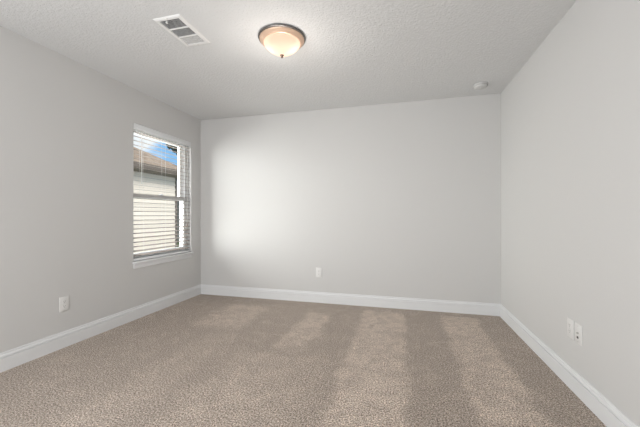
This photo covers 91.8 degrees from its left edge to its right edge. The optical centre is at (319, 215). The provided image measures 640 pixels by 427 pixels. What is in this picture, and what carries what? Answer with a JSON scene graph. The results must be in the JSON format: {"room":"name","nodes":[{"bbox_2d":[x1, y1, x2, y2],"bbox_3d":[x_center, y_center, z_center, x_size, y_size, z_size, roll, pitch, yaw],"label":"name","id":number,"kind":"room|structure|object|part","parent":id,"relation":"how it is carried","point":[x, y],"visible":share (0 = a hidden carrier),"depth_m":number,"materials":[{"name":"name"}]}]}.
{"room":"empty bedroom","nodes":[
{"label":"empty bedroom","id":0,"kind":"room"},
{"bbox_2d":[0,26,200,352],"bbox_3d":[-2.411,-0.065,1.899,0.160,2.540,5.145,0,0,15],"label":"wall","id":1,"kind":"structure","parent":0,"point":[66,126],"depth_m":2.67,"materials":[{"name":"grey paint"}]},
{"bbox_2d":[59,295,68,311],"bbox_3d":[-2.140,0.742,2.598,0.009,0.122,0.076,0,0,15],"label":"electrical outlet","id":2,"kind":"object","parent":1,"relation":"attached to","point":[63,301],"visible":1,"depth_m":2.59,"materials":[{"name":"white plastic"}]},
{"bbox_2d":[0,284,200,372],"bbox_3d":[-2.327,1.038,1.877,0.015,0.133,5.145,0,0,15],"label":"baseboard","id":3,"kind":"structure","parent":1,"relation":"attached to","point":[9,359],"depth_m":2.75,"materials":[{"name":"white paint"}]},
{"bbox_2d":[133,129,193,268],"bbox_3d":[-1.905,-0.206,3.735,0.184,1.546,0.950,0,0,15],"label":"window","id":4,"kind":"structure","parent":1,"relation":"in","point":[163,259],"depth_m":3.99,"materials":[{"name":"white plastic"}]},
{"bbox_3d":[-1.972,-0.568,3.753,0.030,0.750,0.854,0,0,15],"label":"sash","id":5,"kind":"part","parent":4,"relation":"part of","materials":[{"name":"clear glass"}]},
{"bbox_3d":[-1.936,0.112,3.744,0.036,0.702,0.854,0,0,15],"label":"sash","id":6,"kind":"part","parent":4,"relation":"part of","materials":[{"name":"white plastic"}]},
{"bbox_2d":[133,123,190,260],"bbox_3d":[-1.870,-0.245,3.726,0.072,1.464,0.918,0,0,15],"label":"window blind","id":7,"kind":"object","parent":4,"relation":"attached to","point":[135,126],"visible":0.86,"depth_m":3.67,"materials":[{"name":"white plastic"}]},
{"bbox_3d":[-1.878,0.476,3.728,0.050,0.022,0.914,0,0,15],"label":"rail","id":8,"kind":"part","parent":7,"relation":"part of","materials":[{"name":"white plastic"}]},
{"bbox_3d":[-1.878,-0.228,3.728,0.055,1.402,0.001,0,0,15],"label":"ladder cord","id":9,"kind":"part","parent":7,"relation":"part of","materials":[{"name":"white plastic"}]},
{"bbox_3d":[-1.865,0.503,3.725,0.100,0.023,0.950,0,0,15],"label":"sill","id":10,"kind":"part","parent":4,"relation":"part of","materials":[{"name":"white paint"}]},
{"bbox_2d":[0,0,575,119],"bbox_3d":[-0.503,-1.395,1.397,4.106,0.120,5.465,0,0,15],"label":"ceiling","id":11,"kind":"structure","parent":0,"point":[353,53],"depth_m":2.43,"materials":[{"name":"white paint"}]},
{"bbox_2d":[153,14,210,46],"bbox_3d":[-0.991,-1.324,2.255,0.216,0.022,0.352,0,0,15],"label":"ceiling vent","id":12,"kind":"object","parent":11,"relation":"in","point":[177,25],"visible":1,"depth_m":2.23,"materials":[{"name":"white metal"}]},
{"bbox_3d":[-1.016,-1.330,2.156,0.156,0.006,0.091,0,0,15],"label":"louver panel","id":13,"kind":"part","parent":12,"relation":"part of","materials":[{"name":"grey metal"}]},
{"bbox_3d":[-0.991,-1.330,2.255,0.156,0.006,0.084,0,0,15],"label":"louver panel","id":14,"kind":"part","parent":12,"relation":"part of","materials":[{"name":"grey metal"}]},
{"bbox_3d":[-0.965,-1.330,2.353,0.156,0.002,0.091,0,0,15],"label":"louver panel","id":15,"kind":"part","parent":12,"relation":"part of","materials":[{"name":"white metal"}]},
{"bbox_2d":[258,24,305,57],"bbox_3d":[-0.285,-1.256,2.333,0.354,0.155,0.354,0,0,15],"label":"ceiling light","id":16,"kind":"object","parent":11,"relation":"attached to","point":[282,40],"visible":1,"depth_m":2.24,"materials":[{"name":"white glass"}]},
{"bbox_3d":[-0.285,-1.249,2.333,0.273,0.096,0.273,0,0,15],"label":"lamp shade","id":17,"kind":"part","parent":16,"relation":"part of","materials":[{"name":"white glass"}]},
{"bbox_2d":[473,82,487,89],"bbox_3d":[1.641,-1.313,3.167,0.137,0.044,0.137,0,0,15],"label":"smoke detector","id":18,"kind":"object","parent":11,"relation":"attached to","point":[480,85],"visible":1,"depth_m":3.13,"materials":[{"name":"grey plastic"}]},
{"bbox_2d":[0,294,605,426],"bbox_3d":[-0.503,1.155,1.397,3.786,0.100,5.145,0,0,15],"label":"floor","id":19,"kind":"structure","parent":0,"point":[202,360],"depth_m":2.15,"materials":[{"name":"carpet"}]},
{"bbox_2d":[201,93,500,303],"bbox_3d":[0.172,-0.065,3.962,4.106,2.540,0.160,0,0,15],"label":"wall","id":20,"kind":"structure","parent":0,"point":[401,199],"depth_m":3.80,"materials":[{"name":"grey paint"}]},
{"bbox_2d":[316,268,321,276],"bbox_3d":[-0.015,0.725,3.924,0.076,0.122,0.009,0,0,15],"label":"electrical outlet","id":21,"kind":"object","parent":20,"relation":"attached to","point":[318,270],"visible":1,"depth_m":3.92,"materials":[{"name":"white plastic"}]},
{"bbox_2d":[201,284,499,315],"bbox_3d":[0.150,1.038,3.878,3.786,0.133,0.015,0,0,15],"label":"baseboard","id":22,"kind":"structure","parent":20,"relation":"attached to","point":[491,309],"depth_m":3.78,"materials":[{"name":"white paint"}]},
{"bbox_2d":[501,0,639,426],"bbox_3d":[1.404,-0.065,0.894,0.160,2.540,5.145,0,0,15],"label":"wall","id":23,"kind":"structure","parent":0,"point":[570,116],"depth_m":1.88,"materials":[{"name":"grey paint"}]},
{"bbox_2d":[500,304,637,426],"bbox_3d":[1.320,1.038,0.917,0.015,0.133,5.145,0,0,15],"label":"baseboard","id":24,"kind":"structure","parent":23,"relation":"attached to","point":[609,414],"depth_m":1.95,"materials":[{"name":"white paint"}]},
{"bbox_2d":[567,317,573,339],"bbox_3d":[1.606,0.725,1.992,0.009,0.122,0.076,0,0,15],"label":"electrical outlet","id":25,"kind":"object","parent":23,"relation":"attached to","point":[570,323],"visible":1,"depth_m":1.98,"materials":[{"name":"white plastic"}]},
{"bbox_2d":[575,322,582,345],"bbox_3d":[1.579,0.727,1.901,0.014,0.122,0.076,0,0,15],"label":"cable plate","id":26,"kind":"object","parent":23,"relation":"attached to","point":[578,328],"visible":1,"depth_m":1.89,"materials":[{"name":"white plastic"}]},
{"label":"outside","id":27,"kind":"structure","parent":0,"visible":0},
{"bbox_3d":[-18.199,1.505,15.134,37.094,0.200,60.000,0,0,15],"label":"lawn","id":28,"kind":"structure","parent":27,"visible":0},
{"bbox_2d":[133,147,177,252],"bbox_3d":[-10.531,-1.228,2.990,9.010,5.266,17.220,0,0,15],"label":"neighbouring house","id":29,"kind":"structure","parent":28,"relation":"on","point":[171,209],"depth_m":8.92,"materials":[{"name":"beige"}]},
{"bbox_2d":[166,144,177,155],"bbox_3d":[-5.327,-1.311,12.777,2.108,5.531,2.093,0,0,15],"label":"tree","id":30,"kind":"object","parent":28,"relation":"on","point":[173,149],"visible":0.04,"depth_m":12.44,"materials":[{"name":"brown plant"}]},
{"bbox_2d":[177,201,179,240],"bbox_3d":[-8.017,0.220,16.091,9.300,2.330,0.062,0,0,15],"label":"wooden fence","id":31,"kind":"object","parent":28,"relation":"on","point":[178,202],"visible":0.02,"depth_m":15.85,"materials":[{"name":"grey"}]}
]}

